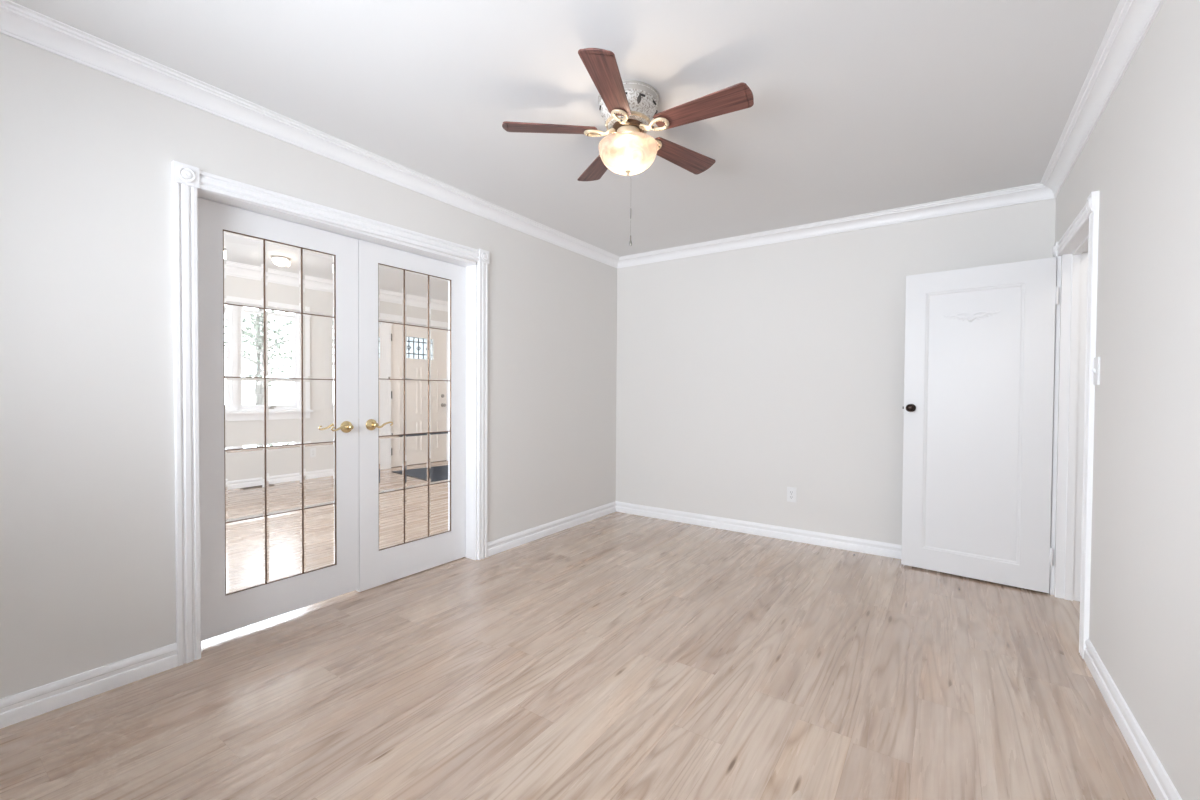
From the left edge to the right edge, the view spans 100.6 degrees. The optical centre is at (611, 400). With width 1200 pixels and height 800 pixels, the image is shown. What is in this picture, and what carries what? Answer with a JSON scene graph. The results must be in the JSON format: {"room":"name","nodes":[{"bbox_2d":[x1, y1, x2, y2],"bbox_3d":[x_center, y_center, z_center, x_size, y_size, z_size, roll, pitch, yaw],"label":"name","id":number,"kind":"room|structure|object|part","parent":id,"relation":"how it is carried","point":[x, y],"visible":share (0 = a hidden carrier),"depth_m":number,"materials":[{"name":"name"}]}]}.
{"room":"empty room","nodes":[
{"label":"empty room","id":0,"kind":"room"},
{"bbox_2d":[0,33,616,698],"bbox_3d":[-0.778,-0.221,3.738,0.140,2.620,6.750,1,1,34],"label":"wall","id":1,"kind":"structure","parent":0,"point":[88,558],"depth_m":1.95,"materials":[{"name":"white paint"}]},
{"bbox_2d":[198,197,358,640],"bbox_3d":[-1.662,0.085,2.526,0.158,1.987,0.756,1,1,34],"label":"door","id":2,"kind":"structure","parent":1,"relation":"in","point":[278,298],"depth_m":2.48,"materials":[{"name":"white paint"}]},
{"bbox_3d":[-1.465,0.144,2.701,0.019,0.036,0.111,1,1,34],"label":"lever","id":3,"kind":"part","parent":2,"relation":"part of","materials":[{"name":"gold metal"}]},
{"bbox_3d":[-1.451,0.145,2.753,0.060,0.066,0.066,1,1,34],"label":"lever handle","id":4,"kind":"part","parent":2,"relation":"part of","materials":[{"name":"gold metal"}]},
{"bbox_2d":[0,501,615,728],"bbox_3d":[-1.282,1.052,2.888,0.016,0.096,4.750,1,1,34],"label":"baseboard","id":5,"kind":"structure","parent":1,"relation":"attached to","point":[28,704],"depth_m":1.93,"materials":[{"name":"white paint"}]},
{"bbox_2d":[0,0,619,267],"bbox_3d":[-1.238,-1.298,2.828,0.084,0.082,4.750,1,1,34],"label":"crown molding","id":6,"kind":"structure","parent":1,"relation":"attached to","point":[19,22],"depth_m":2.21,"materials":[{"name":"white paint"}]},
{"bbox_2d":[172,160,489,665],"bbox_3d":[-1.400,0.037,2.811,0.192,2.128,1.702,1,1,34],"label":"door frame","id":7,"kind":"structure","parent":1,"relation":"attached to","point":[189,183],"depth_m":2.21,"materials":[{"name":"white paint"}]},
{"bbox_3d":[-1.792,0.104,2.103,0.020,2.014,0.079,1,1,34],"label":"casing","id":8,"kind":"part","parent":7,"relation":"part of","materials":[{"name":"white paint"}]},
{"bbox_3d":[-1.333,-0.967,2.754,0.020,0.106,1.529,1,1,34],"label":"head casing","id":9,"kind":"part","parent":7,"relation":"part of","materials":[{"name":"white paint"}]},
{"bbox_3d":[-0.889,0.072,3.440,0.020,2.043,0.079,1,1,34],"label":"casing","id":10,"kind":"part","parent":7,"relation":"part of","materials":[{"name":"white paint"}]},
{"bbox_2d":[356,239,465,591],"bbox_3d":[-1.239,0.085,3.153,0.158,2.008,0.754,1,1,34],"label":"door","id":11,"kind":"structure","parent":1,"relation":"in","point":[412,307],"depth_m":3.10,"materials":[{"name":"white paint"}]},
{"bbox_3d":[-1.370,0.138,2.872,0.060,0.066,0.066,1,1,34],"label":"lever handle","id":12,"kind":"part","parent":11,"relation":"part of","materials":[{"name":"gold metal"}]},
{"bbox_3d":[-1.327,0.139,2.904,0.019,0.036,0.111,1,1,34],"label":"lever","id":13,"kind":"part","parent":11,"relation":"part of","materials":[{"name":"gold metal"}]},
{"bbox_2d":[10,0,1119,256],"bbox_3d":[0.584,-1.405,1.578,4.500,0.200,5.020,1,1,34],"label":"ceiling","id":14,"kind":"structure","parent":0,"point":[859,107],"depth_m":2.07,"materials":[{"name":"white paint"}]},
{"bbox_2d":[502,48,753,245],"bbox_3d":[0.104,-0.998,2.163,1.016,0.642,1.047,1,1,34],"label":"ceiling fan","id":15,"kind":"object","parent":14,"relation":"hanging from","point":[628,108],"visible":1,"depth_m":2.08,"materials":[{"name":"brown wood"}]},
{"bbox_3d":[-0.265,-1.177,2.152,0.409,0.006,0.130,0,13,-4],"label":"blade","id":16,"kind":"part","parent":15,"relation":"part of","materials":[{"name":"brown wood"}]},
{"bbox_3d":[-0.053,-1.182,2.491,0.130,0.006,0.409,-13,6,-21],"label":"blade","id":17,"kind":"part","parent":15,"relation":"part of","materials":[{"name":"brown wood"}]},
{"bbox_3d":[-0.008,-1.171,1.847,0.130,0.006,0.409,13,4,13],"label":"blade","id":18,"kind":"part","parent":15,"relation":"part of","materials":[{"name":"brown wood"}]},
{"bbox_3d":[0.073,-1.059,2.178,0.259,0.107,0.259,1,1,34],"label":"lamp shade","id":19,"kind":"part","parent":15,"relation":"part of","materials":[{"name":"white glass"}]},
{"bbox_3d":[0.334,-1.178,2.394,0.409,0.006,0.130,0,-11,-40],"label":"blade","id":20,"kind":"part","parent":15,"relation":"part of","materials":[{"name":"brown wood"}]},
{"bbox_3d":[0.362,-1.171,1.996,0.409,0.006,0.130,1,-11,32],"label":"blade","id":21,"kind":"part","parent":15,"relation":"part of","materials":[{"name":"brown wood"}]},
{"bbox_2d":[0,512,1155,799],"bbox_3d":[-0.633,1.121,3.658,8.770,0.060,6.790,1,1,34],"label":"floor","id":22,"kind":"structure","parent":0,"point":[615,655],"depth_m":1.91,"materials":[{"name":"brown wood"}]},
{"bbox_2d":[616,198,1055,544],"bbox_3d":[1.457,-0.121,3.961,3.319,2.440,0.120,1,1,34],"label":"wall","id":23,"kind":"structure","parent":0,"point":[745,376],"depth_m":3.94,"materials":[{"name":"white paint"}]},
{"bbox_2d":[616,501,901,558],"bbox_3d":[1.362,1.051,3.959,3.199,0.096,0.016,1,1,34],"label":"baseboard","id":24,"kind":"structure","parent":23,"relation":"attached to","point":[891,550],"depth_m":4.01,"materials":[{"name":"white paint"}]},
{"bbox_2d":[787,487,795,501],"bbox_3d":[1.419,0.738,3.920,0.070,0.115,0.009,1,1,34],"label":"electrical outlet","id":25,"kind":"object","parent":23,"relation":"attached to","point":[791,491],"visible":1,"depth_m":3.92,"materials":[{"name":"white plastic"}]},
{"bbox_2d":[617,183,1053,267],"bbox_3d":[1.358,-1.300,3.889,3.199,0.082,0.084,1,1,34],"label":"crown molding","id":26,"kind":"structure","parent":23,"relation":"attached to","point":[1033,192],"depth_m":3.61,"materials":[{"name":"white paint"}]},
{"bbox_2d":[1054,0,1199,799],"bbox_3d":[1.419,-0.070,1.048,0.120,2.440,4.750,1,1,34],"label":"wall","id":27,"kind":"structure","parent":0,"point":[1142,154],"depth_m":1.55,"materials":[{"name":"white paint"}]},
{"bbox_2d":[901,257,1069,592],"bbox_3d":[2.282,0.139,3.099,0.821,1.937,0.161,1,1,40],"label":"door","id":28,"kind":"structure","parent":27,"relation":"in","point":[980,341],"depth_m":3.08,"materials":[{"name":"white paint"}]},
{"bbox_3d":[1.977,0.046,3.288,0.053,0.053,0.063,1,1,40],"label":"knob","id":29,"kind":"part","parent":28,"relation":"part of","materials":[{"name":"brown metal"}]},
{"bbox_3d":[2.253,0.137,3.119,0.499,1.675,0.029,1,1,40],"label":"panel","id":30,"kind":"part","parent":28,"relation":"part of","materials":[{"name":"white paint"}]},
{"bbox_2d":[1049,191,1099,658],"bbox_3d":[2.398,0.110,2.516,0.172,2.040,0.935,1,1,34],"label":"door frame","id":31,"kind":"structure","parent":27,"relation":"attached to","point":[1075,334],"depth_m":2.79,"materials":[{"name":"white paint"}]},
{"bbox_3d":[2.585,0.146,2.905,0.020,1.957,0.078,1,1,34],"label":"casing","id":32,"kind":"part","parent":31,"relation":"part of","materials":[{"name":"white paint"}]},
{"bbox_3d":[2.353,-0.866,2.534,0.020,0.078,0.774,1,1,34],"label":"head casing","id":33,"kind":"part","parent":31,"relation":"part of","materials":[{"name":"white paint"}]},
{"bbox_3d":[2.108,0.156,2.199,0.020,1.957,0.078,1,1,34],"label":"casing","id":34,"kind":"part","parent":31,"relation":"part of","materials":[{"name":"white paint"}]},
{"bbox_2d":[1092,357,1099,384],"bbox_3d":[2.060,-0.127,2.120,0.019,0.117,0.072,1,1,34],"label":"light switch","id":35,"kind":"object","parent":27,"relation":"attached to","point":[1096,378],"visible":1,"depth_m":2.10,"materials":[{"name":"white plastic"}]},
{"bbox_2d":[1040,0,1164,197],"bbox_3d":[1.342,-1.251,1.085,0.084,0.082,4.750,1,1,34],"label":"crown molding","id":36,"kind":"structure","parent":27,"relation":"attached to","point":[1131,21],"depth_m":1.97,"materials":[{"name":"white paint"}]},
{"bbox_2d":[1084,639,1181,799],"bbox_3d":[1.053,1.106,0.659,0.016,0.096,3.670,1,1,34],"label":"baseboard","id":37,"kind":"structure","parent":27,"relation":"attached to","point":[1153,771],"depth_m":1.63,"materials":[{"name":"white paint"}]}
]}

